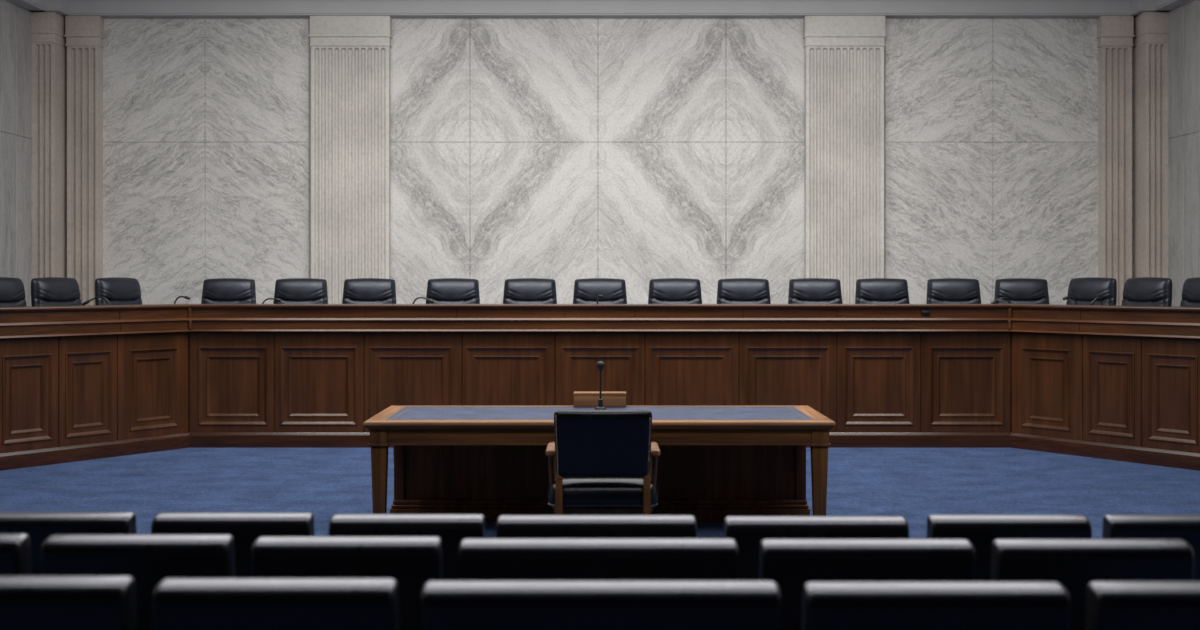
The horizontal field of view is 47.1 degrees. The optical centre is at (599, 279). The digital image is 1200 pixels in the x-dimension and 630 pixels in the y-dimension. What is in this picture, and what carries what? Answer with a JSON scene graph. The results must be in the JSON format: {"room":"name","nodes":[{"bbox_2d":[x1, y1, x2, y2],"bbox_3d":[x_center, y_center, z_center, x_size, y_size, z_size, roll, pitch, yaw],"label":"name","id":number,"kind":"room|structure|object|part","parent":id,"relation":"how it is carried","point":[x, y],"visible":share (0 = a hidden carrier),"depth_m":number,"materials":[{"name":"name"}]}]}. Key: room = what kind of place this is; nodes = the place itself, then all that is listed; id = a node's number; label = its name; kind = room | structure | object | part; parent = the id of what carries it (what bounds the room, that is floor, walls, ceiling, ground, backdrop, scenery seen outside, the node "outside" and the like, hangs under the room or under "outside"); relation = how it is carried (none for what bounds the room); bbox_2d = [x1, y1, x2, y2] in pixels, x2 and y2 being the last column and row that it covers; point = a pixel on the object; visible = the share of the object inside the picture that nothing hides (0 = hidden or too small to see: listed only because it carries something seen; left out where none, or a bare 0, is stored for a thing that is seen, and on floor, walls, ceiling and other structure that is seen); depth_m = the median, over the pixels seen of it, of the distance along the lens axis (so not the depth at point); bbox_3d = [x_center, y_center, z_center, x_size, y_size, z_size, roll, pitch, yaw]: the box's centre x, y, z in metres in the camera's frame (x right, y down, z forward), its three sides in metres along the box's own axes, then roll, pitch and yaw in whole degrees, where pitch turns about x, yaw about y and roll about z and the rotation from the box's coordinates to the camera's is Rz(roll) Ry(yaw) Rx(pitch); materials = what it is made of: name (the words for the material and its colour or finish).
{"room":"legislative hearing room","nodes":[
{"label":"legislative hearing room","id":0,"kind":"room"},
{"bbox_2d":[0,0,31,305],"bbox_3d":[-6.345,-1.000,6.010,0.200,5.000,19.020,0,0,0],"label":"wall","id":1,"kind":"structure","parent":0,"point":[15,21],"depth_m":14.75,"materials":[{"name":"stone"}]},
{"bbox_2d":[0,448,1199,538],"bbox_3d":[0.000,1.550,6.000,12.890,0.100,19.400,0,0,0],"label":"floor","id":2,"kind":"structure","parent":0,"point":[914,484],"depth_m":10.11,"materials":[{"name":"blue carpet"}]},
{"bbox_2d":[0,512,136,575],"bbox_3d":[-1.646,1.097,4.340,0.517,0.810,0.580,0,0,0],"label":"chair","id":3,"kind":"object","parent":2,"relation":"on","point":[38,526],"visible":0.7,"depth_m":4.05,"materials":[{"name":"black leather"}]},
{"bbox_2d":[151,512,313,577],"bbox_3d":[-1.089,1.098,4.340,0.467,0.808,0.580,0,0,0],"label":"chair","id":4,"kind":"object","parent":2,"relation":"on","point":[245,528],"visible":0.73,"depth_m":4.06,"materials":[{"name":"black leather"}]},
{"bbox_2d":[329,514,484,580],"bbox_3d":[-0.572,1.100,4.340,0.456,0.804,0.580,0,0,0],"label":"chair","id":5,"kind":"object","parent":2,"relation":"on","point":[452,529],"visible":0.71,"depth_m":4.06,"materials":[{"name":"black leather"}]},
{"bbox_2d":[496,515,696,537],"bbox_3d":[-0.010,1.101,4.340,0.591,0.801,0.580,0,0,0],"label":"chair","id":6,"kind":"object","parent":2,"relation":"on","point":[508,526],"visible":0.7,"depth_m":4.05,"materials":[{"name":"black leather"}]},
{"bbox_2d":[363,405,835,521],"bbox_3d":[-0.003,1.150,8.300,2.677,0.700,1.000,0,0,0],"label":"table","id":7,"kind":"object","parent":2,"relation":"on","point":[715,463],"visible":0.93,"depth_m":8.54,"materials":[{"name":"brown wood"}]},
{"bbox_3d":[-1.260,1.176,7.881,0.115,0.648,0.115,0,0,0],"label":"leg","id":8,"kind":"part","parent":7,"relation":"part of","materials":[{"name":"brown wood"}]},
{"bbox_3d":[-0.003,0.841,8.300,2.653,0.022,0.976,0,0,0],"label":"edge moulding","id":9,"kind":"part","parent":7,"relation":"part of","materials":[{"name":"brown wood"}]},
{"bbox_2d":[574,391,625,406],"bbox_3d":[0.000,0.754,8.710,0.333,0.091,0.116,0,0,0],"label":"wooden box","id":10,"kind":"object","parent":7,"relation":"on","point":[581,398],"visible":0.88,"depth_m":8.65,"materials":[{"name":"brown wood"}]},
{"bbox_3d":[0.000,0.716,8.710,0.333,0.014,0.116,0,0,0],"label":"lid","id":11,"kind":"part","parent":10,"relation":"part of","materials":[{"name":"brown wood"}]},
{"bbox_3d":[0.000,1.127,8.592,2.459,0.585,0.035,0,0,0],"label":"modesty panel","id":12,"kind":"part","parent":7,"relation":"part of","materials":[{"name":"brown wood"}]},
{"bbox_2d":[595,361,605,409],"bbox_3d":[0.003,0.649,8.450,0.069,0.303,0.069,0,0,0],"label":"microphone","id":13,"kind":"object","parent":7,"relation":"on","point":[600,365],"visible":0.96,"depth_m":8.43,"materials":[{"name":"black plastic"}]},
{"bbox_3d":[1.254,1.176,7.881,0.115,0.648,0.115,0,0,0],"label":"leg","id":14,"kind":"part","parent":7,"relation":"part of","materials":[{"name":"brown wood"}]},
{"bbox_2d":[0,304,1199,470],"bbox_3d":[0.000,0.860,11.494,11.908,1.281,3.152,0,0,0],"label":"dais","id":15,"kind":"object","parent":2,"relation":"on","point":[86,382],"visible":0.95,"depth_m":12.33,"materials":[{"name":"brown wood"}]},
{"bbox_3d":[-4.620,0.956,11.087,0.012,0.500,0.254,0,0,35],"label":"inset panel","id":16,"kind":"part","parent":15,"relation":"part of","materials":[{"name":"brown wood"}]},
{"bbox_3d":[-4.624,0.921,11.089,0.366,0.895,0.488,0,0,0],"label":"panel","id":17,"kind":"part","parent":15,"relation":"part of","materials":[{"name":"brown wood"}]},
{"bbox_3d":[-4.299,0.956,11.546,0.012,0.500,0.254,0,0,35],"label":"inset panel","id":18,"kind":"part","parent":15,"relation":"part of","materials":[{"name":"brown wood"}]},
{"bbox_3d":[-4.303,0.921,11.548,0.366,0.895,0.488,0,0,0],"label":"panel","id":19,"kind":"part","parent":15,"relation":"part of","materials":[{"name":"brown wood"}]},
{"bbox_2d":[82,297,110,305],"bbox_3d":[-4.521,0.274,12.450,0.324,0.249,0.100,0,0,0],"label":"gooseneck microphone","id":20,"kind":"object","parent":15,"relation":"on","point":[87,301],"visible":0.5,"depth_m":12.44,"materials":[{"name":"black plastic"}]},
{"bbox_3d":[-3.929,0.921,12.083,0.472,0.895,0.639,0,0,0],"label":"panel","id":21,"kind":"part","parent":15,"relation":"part of","materials":[{"name":"brown wood"}]},
{"bbox_3d":[-3.924,0.956,12.082,0.012,0.500,0.324,0,0,35],"label":"inset panel","id":22,"kind":"part","parent":15,"relation":"part of","materials":[{"name":"brown wood"}]},
{"bbox_2d":[174,296,189,303],"bbox_3d":[-3.887,0.272,12.720,0.210,0.253,0.100,0,0,0],"label":"gooseneck microphone","id":23,"kind":"object","parent":15,"relation":"on","point":[185,297],"visible":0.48,"depth_m":12.71,"materials":[{"name":"black plastic"}]},
{"bbox_3d":[-3.670,0.299,12.332,0.028,0.090,0.026,0,0,-28],"label":"corner post","id":24,"kind":"part","parent":15,"relation":"part of","materials":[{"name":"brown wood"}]},
{"bbox_3d":[-3.308,0.921,12.396,0.760,0.895,0.068,0,0,0],"label":"panel","id":25,"kind":"part","parent":15,"relation":"part of","materials":[{"name":"brown wood"}]},
{"bbox_3d":[-3.295,0.956,12.397,0.436,0.500,0.012,0,0,0],"label":"inset panel","id":26,"kind":"part","parent":15,"relation":"part of","materials":[{"name":"brown wood"}]},
{"bbox_2d":[262,298,280,303],"bbox_3d":[-3.084,0.282,12.800,0.248,0.234,0.100,0,0,0],"label":"gooseneck microphone","id":27,"kind":"object","parent":15,"relation":"on","point":[275,299],"visible":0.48,"depth_m":12.79,"materials":[{"name":"black plastic"}]},
{"bbox_3d":[-2.522,0.921,12.396,0.804,0.895,0.068,0,0,0],"label":"panel","id":28,"kind":"part","parent":15,"relation":"part of","materials":[{"name":"brown wood"}]},
{"bbox_3d":[-2.527,0.956,12.397,0.499,0.500,0.012,0,0,0],"label":"inset panel","id":29,"kind":"part","parent":15,"relation":"part of","materials":[{"name":"brown wood"}]},
{"bbox_3d":[-1.701,0.956,12.397,0.553,0.500,0.012,0,0,0],"label":"inset panel","id":30,"kind":"part","parent":15,"relation":"part of","materials":[{"name":"brown wood"}]},
{"bbox_3d":[-1.679,0.921,12.396,0.876,0.895,0.068,0,0,0],"label":"panel","id":31,"kind":"part","parent":15,"relation":"part of","materials":[{"name":"brown wood"}]},
{"bbox_2d":[412,297,433,303],"bbox_3d":[-1.673,0.278,12.800,0.266,0.242,0.100,0,0,0],"label":"gooseneck microphone","id":32,"kind":"object","parent":15,"relation":"on","point":[427,299],"visible":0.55,"depth_m":12.79,"materials":[{"name":"black plastic"}]},
{"bbox_3d":[-0.839,0.956,12.397,0.553,0.500,0.012,0,0,0],"label":"inset panel","id":33,"kind":"part","parent":15,"relation":"part of","materials":[{"name":"brown wood"}]},
{"bbox_3d":[-0.821,0.921,12.396,0.831,0.895,0.068,0,0,0],"label":"panel","id":34,"kind":"part","parent":15,"relation":"part of","materials":[{"name":"brown wood"}]},
{"bbox_3d":[0.000,1.433,11.179,10.859,0.134,2.502,0,0,0],"label":"skirting","id":35,"kind":"part","parent":15,"relation":"part of","materials":[{"name":"brown wood"}]},
{"bbox_3d":[0.000,0.458,11.169,10.843,0.032,2.502,0,0,0],"label":"shadow moulding","id":36,"kind":"part","parent":15,"relation":"part of","materials":[{"name":"brown wood"}]},
{"bbox_3d":[0.000,0.351,11.169,10.843,0.025,2.502,0,0,0],"label":"ledge moulding","id":37,"kind":"part","parent":15,"relation":"part of","materials":[{"name":"brown wood"}]},
{"bbox_3d":[0.000,0.921,12.396,0.804,0.895,0.068,0,0,0],"label":"panel","id":38,"kind":"part","parent":15,"relation":"part of","materials":[{"name":"brown wood"}]},
{"bbox_2d":[0,304,1199,311],"bbox_3d":[0.000,0.234,11.294,11.252,0.029,2.752,0,0,0],"label":"countertop","id":39,"kind":"structure","parent":15,"relation":"on","point":[144,306],"depth_m":12.31,"materials":[{"name":"brown wood"}]},
{"bbox_3d":[0.004,0.956,12.397,0.517,0.500,0.012,0,0,0],"label":"inset panel","id":40,"kind":"part","parent":15,"relation":"part of","materials":[{"name":"brown wood"}]},
{"bbox_3d":[0.817,0.956,12.397,0.562,0.500,0.012,0,0,0],"label":"inset panel","id":41,"kind":"part","parent":15,"relation":"part of","materials":[{"name":"brown wood"}]},
{"bbox_3d":[0.826,0.921,12.396,0.840,0.895,0.068,0,0,0],"label":"panel","id":42,"kind":"part","parent":15,"relation":"part of","materials":[{"name":"brown wood"}]},
{"bbox_3d":[1.688,0.956,12.397,0.562,0.500,0.012,0,0,0],"label":"inset panel","id":43,"kind":"part","parent":15,"relation":"part of","materials":[{"name":"brown wood"}]},
{"bbox_3d":[1.688,0.921,12.396,0.876,0.895,0.068,0,0,0],"label":"panel","id":44,"kind":"part","parent":15,"relation":"part of","materials":[{"name":"brown wood"}]},
{"bbox_3d":[2.505,0.956,12.397,0.436,0.500,0.012,0,0,0],"label":"inset panel","id":45,"kind":"part","parent":15,"relation":"part of","materials":[{"name":"brown wood"}]},
{"bbox_3d":[2.505,0.921,12.396,0.750,0.895,0.068,0,0,0],"label":"panel","id":46,"kind":"part","parent":15,"relation":"part of","materials":[{"name":"brown wood"}]},
{"bbox_3d":[3.286,0.921,12.396,0.804,0.895,0.068,0,0,0],"label":"panel","id":47,"kind":"part","parent":15,"relation":"part of","materials":[{"name":"brown wood"}]},
{"bbox_3d":[3.295,0.956,12.397,0.472,0.500,0.012,0,0,0],"label":"inset panel","id":48,"kind":"part","parent":15,"relation":"part of","materials":[{"name":"brown wood"}]},
{"bbox_2d":[991,297,1010,303],"bbox_3d":[3.753,0.279,12.800,0.247,0.238,0.100,0,0,0],"label":"gooseneck microphone","id":49,"kind":"object","parent":15,"relation":"on","point":[1007,299],"visible":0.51,"depth_m":12.79,"materials":[{"name":"black plastic"}]},
{"bbox_3d":[3.670,0.299,12.332,0.028,0.090,0.026,0,0,28],"label":"corner post","id":50,"kind":"part","parent":15,"relation":"part of","materials":[{"name":"brown wood"}]},
{"bbox_3d":[3.924,0.956,12.082,0.012,0.500,0.324,0,0,-35],"label":"inset panel","id":51,"kind":"part","parent":15,"relation":"part of","materials":[{"name":"brown wood"}]},
{"bbox_3d":[3.929,0.921,12.083,0.472,0.895,0.639,0,0,0],"label":"panel","id":52,"kind":"part","parent":15,"relation":"part of","materials":[{"name":"brown wood"}]},
{"bbox_2d":[1063,296,1076,304],"bbox_3d":[4.309,0.273,12.550,0.190,0.250,0.100,0,0,0],"label":"gooseneck microphone","id":53,"kind":"object","parent":15,"relation":"on","point":[1066,297],"visible":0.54,"depth_m":12.54,"materials":[{"name":"black plastic"}]},
{"bbox_2d":[1090,297,1102,304],"bbox_3d":[4.511,0.277,12.450,0.168,0.244,0.100,0,0,0],"label":"gooseneck microphone","id":54,"kind":"object","parent":15,"relation":"on","point":[1099,298],"visible":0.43,"depth_m":12.44,"materials":[{"name":"black plastic"}]},
{"bbox_3d":[4.303,0.921,11.548,0.366,0.895,0.488,0,0,0],"label":"panel","id":55,"kind":"part","parent":15,"relation":"part of","materials":[{"name":"brown wood"}]},
{"bbox_3d":[4.299,0.956,11.546,0.012,0.500,0.254,0,0,-35],"label":"inset panel","id":56,"kind":"part","parent":15,"relation":"part of","materials":[{"name":"brown wood"}]},
{"bbox_3d":[4.624,0.921,11.089,0.366,0.895,0.488,0,0,0],"label":"panel","id":57,"kind":"part","parent":15,"relation":"part of","materials":[{"name":"brown wood"}]},
{"bbox_3d":[4.620,0.956,11.087,0.012,0.500,0.254,0,0,-35],"label":"inset panel","id":58,"kind":"part","parent":15,"relation":"part of","materials":[{"name":"brown wood"}]},
{"bbox_2d":[546,410,659,514],"bbox_3d":[0.015,1.079,7.229,0.588,0.842,0.591,0,0,0],"label":"chair","id":59,"kind":"object","parent":2,"relation":"on","point":[605,461],"visible":0.99,"depth_m":7.00,"materials":[{"name":"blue leather"}]},
{"bbox_3d":[-0.231,0.889,7.228,0.095,0.052,0.388,0,0,0],"label":"armrest","id":60,"kind":"part","parent":59,"relation":"part of","materials":[{"name":"brown wood"}]},
{"bbox_3d":[-0.240,1.049,7.223,0.061,0.313,0.295,0,0,0],"label":"arm post","id":61,"kind":"part","parent":59,"relation":"part of","materials":[{"name":"brown wood"}]},
{"bbox_3d":[-0.208,1.243,6.994,0.038,0.515,0.121,0,0,0],"label":"leg","id":62,"kind":"part","parent":59,"relation":"part of","materials":[{"name":"brown wood"}]},
{"bbox_3d":[0.015,1.095,7.280,0.588,0.154,0.490,0,0,0],"label":"seat","id":63,"kind":"part","parent":59,"relation":"part of","materials":[{"name":"black leather"}]},
{"bbox_3d":[0.015,1.191,7.285,0.480,0.062,0.410,0,0,0],"label":"seat rail","id":64,"kind":"part","parent":59,"relation":"part of","materials":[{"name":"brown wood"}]},
{"bbox_3d":[0.015,1.152,7.257,0.586,0.008,0.446,0,0,0],"label":"nailhead trim","id":65,"kind":"part","parent":59,"relation":"part of","materials":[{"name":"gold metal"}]},
{"bbox_3d":[0.015,0.837,7.029,0.500,0.357,0.153,0,0,0],"label":"backrest","id":66,"kind":"part","parent":59,"relation":"part of","materials":[{"name":"black leather"}]},
{"bbox_3d":[0.015,0.846,6.981,0.482,0.323,0.064,0,0,0],"label":"nailhead trim","id":67,"kind":"part","parent":59,"relation":"part of","materials":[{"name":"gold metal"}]},
{"bbox_3d":[0.239,1.243,6.994,0.038,0.515,0.121,0,0,0],"label":"leg","id":68,"kind":"part","parent":59,"relation":"part of","materials":[{"name":"brown wood"}]},
{"bbox_3d":[0.271,1.049,7.223,0.061,0.313,0.295,0,0,0],"label":"arm post","id":69,"kind":"part","parent":59,"relation":"part of","materials":[{"name":"brown wood"}]},
{"bbox_3d":[0.262,0.889,7.228,0.095,0.052,0.388,0,0,0],"label":"armrest","id":70,"kind":"part","parent":59,"relation":"part of","materials":[{"name":"brown wood"}]},
{"bbox_2d":[724,516,908,580],"bbox_3d":[0.641,1.103,4.340,0.540,0.798,0.580,0,0,0],"label":"chair","id":71,"kind":"object","parent":2,"relation":"on","point":[748,532],"visible":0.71,"depth_m":4.05,"materials":[{"name":"black leather"}]},
{"bbox_2d":[926,514,1091,581],"bbox_3d":[1.213,1.101,4.340,0.471,0.802,0.580,0,0,0],"label":"chair","id":72,"kind":"object","parent":2,"relation":"on","point":[981,530],"visible":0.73,"depth_m":4.05,"materials":[{"name":"black leather"}]},
{"bbox_2d":[1102,514,1199,580],"bbox_3d":[1.744,1.101,4.340,0.480,0.802,0.580,0,0,0],"label":"chair","id":73,"kind":"object","parent":2,"relation":"on","point":[1186,527],"visible":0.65,"depth_m":4.05,"materials":[{"name":"black leather"}]},
{"bbox_3d":[0.000,1.325,12.761,12.490,0.350,5.479,0,0,0],"label":"platform","id":74,"kind":"object","parent":2,"relation":"on","visible":0},
{"bbox_2d":[0,277,26,306],"bbox_3d":[-5.010,0.562,11.868,0.610,1.175,0.526,0,0,28],"label":"chair","id":75,"kind":"object","parent":74,"relation":"on","point":[12,291],"visible":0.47,"depth_m":12.02,"materials":[{"name":"black leather"}]},
{"bbox_2d":[31,277,81,305],"bbox_3d":[-4.696,0.562,12.317,0.610,1.175,0.526,0,0,28],"label":"chair","id":76,"kind":"object","parent":74,"relation":"on","point":[46,291],"visible":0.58,"depth_m":12.35,"materials":[{"name":"black leather"}]},
{"bbox_2d":[95,277,141,304],"bbox_3d":[-4.324,0.562,12.847,0.610,1.175,0.526,0,0,30],"label":"chair","id":77,"kind":"object","parent":74,"relation":"on","point":[118,290],"visible":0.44,"depth_m":12.89,"materials":[{"name":"black leather"}]},
{"bbox_2d":[201,278,255,303],"bbox_3d":[-3.576,0.566,13.085,0.526,1.168,0.610,0,0,-3],"label":"chair","id":78,"kind":"object","parent":74,"relation":"on","point":[218,290],"visible":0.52,"depth_m":13.26,"materials":[{"name":"black leather"}]},
{"bbox_2d":[273,278,327,303],"bbox_3d":[-2.884,0.566,13.085,0.526,1.168,0.610,0,0,-2],"label":"chair","id":79,"kind":"object","parent":74,"relation":"on","point":[290,290],"visible":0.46,"depth_m":13.26,"materials":[{"name":"black leather"}]},
{"bbox_2d":[342,278,396,303],"bbox_3d":[-2.225,0.566,13.085,0.526,1.168,0.610,0,0,-1],"label":"chair","id":80,"kind":"object","parent":74,"relation":"on","point":[358,290],"visible":0.41,"depth_m":13.26,"materials":[{"name":"black leather"}]},
{"bbox_2d":[426,278,479,303],"bbox_3d":[-1.418,0.566,13.085,0.526,1.168,0.610,0,0,-1],"label":"chair","id":81,"kind":"object","parent":74,"relation":"on","point":[442,290],"visible":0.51,"depth_m":13.26,"materials":[{"name":"black leather"}]},
{"bbox_2d":[503,278,556,303],"bbox_3d":[-0.677,0.566,13.085,0.526,1.168,0.610,0,0,0],"label":"chair","id":82,"kind":"object","parent":74,"relation":"on","point":[519,290],"visible":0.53,"depth_m":13.26,"materials":[{"name":"black leather"}]},
{"bbox_2d":[573,278,626,303],"bbox_3d":[0.000,0.566,13.085,0.526,1.168,0.610,0,0,0],"label":"chair","id":83,"kind":"object","parent":74,"relation":"on","point":[586,291],"visible":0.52,"depth_m":13.26,"materials":[{"name":"black leather"}]},
{"bbox_2d":[648,278,701,303],"bbox_3d":[0.726,0.566,13.085,0.526,1.168,0.610,0,0,0],"label":"chair","id":84,"kind":"object","parent":74,"relation":"on","point":[663,290],"visible":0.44,"depth_m":13.26,"materials":[{"name":"black leather"}]},
{"bbox_2d":[716,278,770,303],"bbox_3d":[1.388,0.566,13.085,0.526,1.168,0.610,0,0,0],"label":"chair","id":85,"kind":"object","parent":74,"relation":"on","point":[732,290],"visible":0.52,"depth_m":13.26,"materials":[{"name":"black leather"}]},
{"bbox_2d":[788,278,842,303],"bbox_3d":[2.075,0.566,13.085,0.526,1.168,0.610,0,0,1],"label":"chair","id":86,"kind":"object","parent":74,"relation":"on","point":[803,290],"visible":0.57,"depth_m":13.26,"materials":[{"name":"black leather"}]},
{"bbox_2d":[855,278,909,303],"bbox_3d":[2.724,0.566,13.085,0.526,1.168,0.610,0,0,1],"label":"chair","id":87,"kind":"object","parent":74,"relation":"on","point":[870,290],"visible":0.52,"depth_m":13.26,"materials":[{"name":"black leather"}]},
{"bbox_2d":[926,278,980,303],"bbox_3d":[3.407,0.566,13.085,0.526,1.168,0.610,0,0,3],"label":"chair","id":88,"kind":"object","parent":74,"relation":"on","point":[942,290],"visible":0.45,"depth_m":13.26,"materials":[{"name":"black leather"}]},
{"bbox_2d":[994,278,1049,303],"bbox_3d":[4.106,0.566,13.308,0.526,1.168,0.610,0,0,9],"label":"chair","id":89,"kind":"object","parent":74,"relation":"on","point":[1017,290],"visible":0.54,"depth_m":13.48,"materials":[{"name":"black leather"}]},
{"bbox_2d":[1066,277,1116,304],"bbox_3d":[4.398,0.562,12.740,0.610,1.175,0.526,0,0,-35],"label":"chair","id":90,"kind":"object","parent":74,"relation":"on","point":[1085,290],"visible":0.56,"depth_m":12.80,"materials":[{"name":"black leather"}]},
{"bbox_2d":[1121,277,1171,305],"bbox_3d":[4.713,0.562,12.292,0.610,1.175,0.526,0,0,-28],"label":"chair","id":91,"kind":"object","parent":74,"relation":"on","point":[1141,291],"visible":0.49,"depth_m":12.32,"materials":[{"name":"black leather"}]},
{"bbox_2d":[1180,277,1199,306],"bbox_3d":[5.039,0.562,11.830,0.610,1.175,0.526,0,0,-25],"label":"chair","id":92,"kind":"object","parent":74,"relation":"on","point":[1190,295],"visible":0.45,"depth_m":12.01,"materials":[{"name":"black leather"}]},
{"bbox_2d":[103,18,1132,304],"bbox_3d":[0.000,-1.000,15.600,12.890,5.000,0.200,0,0,0],"label":"wall","id":93,"kind":"structure","parent":0,"point":[637,151],"depth_m":15.50,"materials":[{"name":"stone"}]},
{"bbox_2d":[31,12,66,278],"bbox_3d":[-6.122,-0.899,15.300,0.345,4.098,0.400,0,0,0],"label":"pilaster","id":94,"kind":"object","parent":93,"relation":"attached to","point":[49,50],"depth_m":15.18,"materials":[{"name":"stone"}]},
{"bbox_2d":[64,16,104,304],"bbox_3d":[-5.770,-0.899,15.425,0.457,4.098,0.190,0,0,0],"label":"pilaster","id":95,"kind":"object","parent":93,"relation":"attached to","point":[84,35],"depth_m":15.40,"materials":[{"name":"stone"}]},
{"bbox_2d":[309,16,391,303],"bbox_3d":[-2.790,-0.899,15.425,0.971,4.098,0.190,0,0,0],"label":"pilaster","id":96,"kind":"object","parent":93,"relation":"attached to","point":[351,55],"depth_m":15.41,"materials":[{"name":"stone"}]},
{"bbox_2d":[803,16,885,303],"bbox_3d":[2.735,-0.899,15.425,0.971,4.098,0.190,0,0,0],"label":"pilaster","id":97,"kind":"object","parent":93,"relation":"attached to","point":[844,55],"depth_m":15.40,"materials":[{"name":"stone"}]},
{"bbox_2d":[1096,16,1134,305],"bbox_3d":[5.770,-0.899,15.425,0.435,4.098,0.190,0,0,0],"label":"pilaster","id":98,"kind":"object","parent":93,"relation":"attached to","point":[1115,34],"depth_m":15.41,"materials":[{"name":"stone"}]},
{"bbox_2d":[1133,12,1168,277],"bbox_3d":[6.122,-0.899,15.300,0.345,4.098,0.400,0,0,0],"label":"pilaster","id":99,"kind":"object","parent":93,"relation":"attached to","point":[1150,41],"depth_m":15.18,"materials":[{"name":"stone"}]},
{"bbox_2d":[1168,0,1199,306],"bbox_3d":[6.345,-1.000,6.010,0.200,5.000,19.020,0,0,0],"label":"wall","id":100,"kind":"structure","parent":0,"point":[1183,21],"depth_m":14.77,"materials":[{"name":"stone"}]},
{"bbox_2d":[8,0,1191,17],"bbox_3d":[0.000,-3.223,6.000,12.490,0.554,19.000,0,0,0],"label":"ceiling","id":101,"kind":"structure","parent":100,"relation":"attached to","point":[103,8],"depth_m":15.29,"materials":[{"name":"paint"}]},
{"bbox_3d":[0.000,1.445,0.060,8.400,0.110,7.120,0,0,0],"label":"floor","id":102,"kind":"structure","parent":0,"visible":0},
{"bbox_2d":[0,533,31,575],"bbox_3d":[-1.613,1.033,3.590,0.438,0.829,0.580,0,0,0],"label":"chair","id":103,"kind":"object","parent":102,"relation":"on","point":[15,549],"visible":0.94,"depth_m":3.31,"materials":[{"name":"black leather"}]},
{"bbox_2d":[0,576,136,629],"bbox_3d":[-1.120,0.982,2.890,0.438,0.820,0.580,0,0,0],"label":"chair","id":104,"kind":"object","parent":102,"relation":"on","point":[26,602],"visible":1,"depth_m":2.60,"materials":[{"name":"black leather"}]},
{"bbox_2d":[41,534,234,629],"bbox_3d":[-1.119,1.034,3.590,0.448,0.826,0.580,0,0,0],"label":"chair","id":105,"kind":"object","parent":102,"relation":"on","point":[149,559],"visible":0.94,"depth_m":3.30,"materials":[{"name":"black leather"}]},
{"bbox_2d":[152,578,398,629],"bbox_3d":[-0.620,0.984,2.890,0.458,0.816,0.580,0,0,0],"label":"chair","id":106,"kind":"object","parent":102,"relation":"on","point":[177,603],"visible":1,"depth_m":2.60,"materials":[{"name":"black leather"}]},
{"bbox_2d":[251,536,441,629],"bbox_3d":[-0.612,1.036,3.590,0.452,0.822,0.580,0,0,0],"label":"chair","id":107,"kind":"object","parent":102,"relation":"on","point":[412,561],"visible":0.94,"depth_m":3.30,"materials":[{"name":"black leather"}]},
{"bbox_2d":[458,538,738,580],"bbox_3d":[-0.004,1.039,3.590,0.673,0.817,0.580,0,0,0],"label":"chair","id":108,"kind":"object","parent":102,"relation":"on","point":[479,559],"visible":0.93,"depth_m":3.30,"materials":[{"name":"black leather"}]},
{"bbox_2d":[421,581,780,629],"bbox_3d":[0.002,0.987,2.890,0.683,0.811,0.580,0,0,0],"label":"chair","id":109,"kind":"object","parent":102,"relation":"on","point":[445,605],"visible":1,"depth_m":2.60,"materials":[{"name":"black leather"}]},
{"bbox_2d":[760,539,975,629],"bbox_3d":[0.647,1.039,3.590,0.511,0.815,0.580,0,0,0],"label":"chair","id":110,"kind":"object","parent":102,"relation":"on","point":[790,563],"visible":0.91,"depth_m":3.31,"materials":[{"name":"black leather"}]},
{"bbox_2d":[802,582,1070,629],"bbox_3d":[0.643,0.987,2.890,0.499,0.809,0.580,0,0,0],"label":"chair","id":111,"kind":"object","parent":102,"relation":"on","point":[826,605],"visible":1,"depth_m":2.60,"materials":[{"name":"black leather"}]},
{"bbox_2d":[991,539,1193,629],"bbox_3d":[1.193,1.039,3.590,0.468,0.815,0.580,0,0,0],"label":"chair","id":112,"kind":"object","parent":102,"relation":"on","point":[1074,564],"visible":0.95,"depth_m":3.31,"materials":[{"name":"black leather"}]},
{"bbox_2d":[1085,581,1199,629],"bbox_3d":[1.170,0.987,2.890,0.452,0.810,0.580,0,0,0],"label":"chair","id":113,"kind":"object","parent":102,"relation":"on","point":[1110,605],"visible":1,"depth_m":2.60,"materials":[{"name":"black leather"}]}
]}

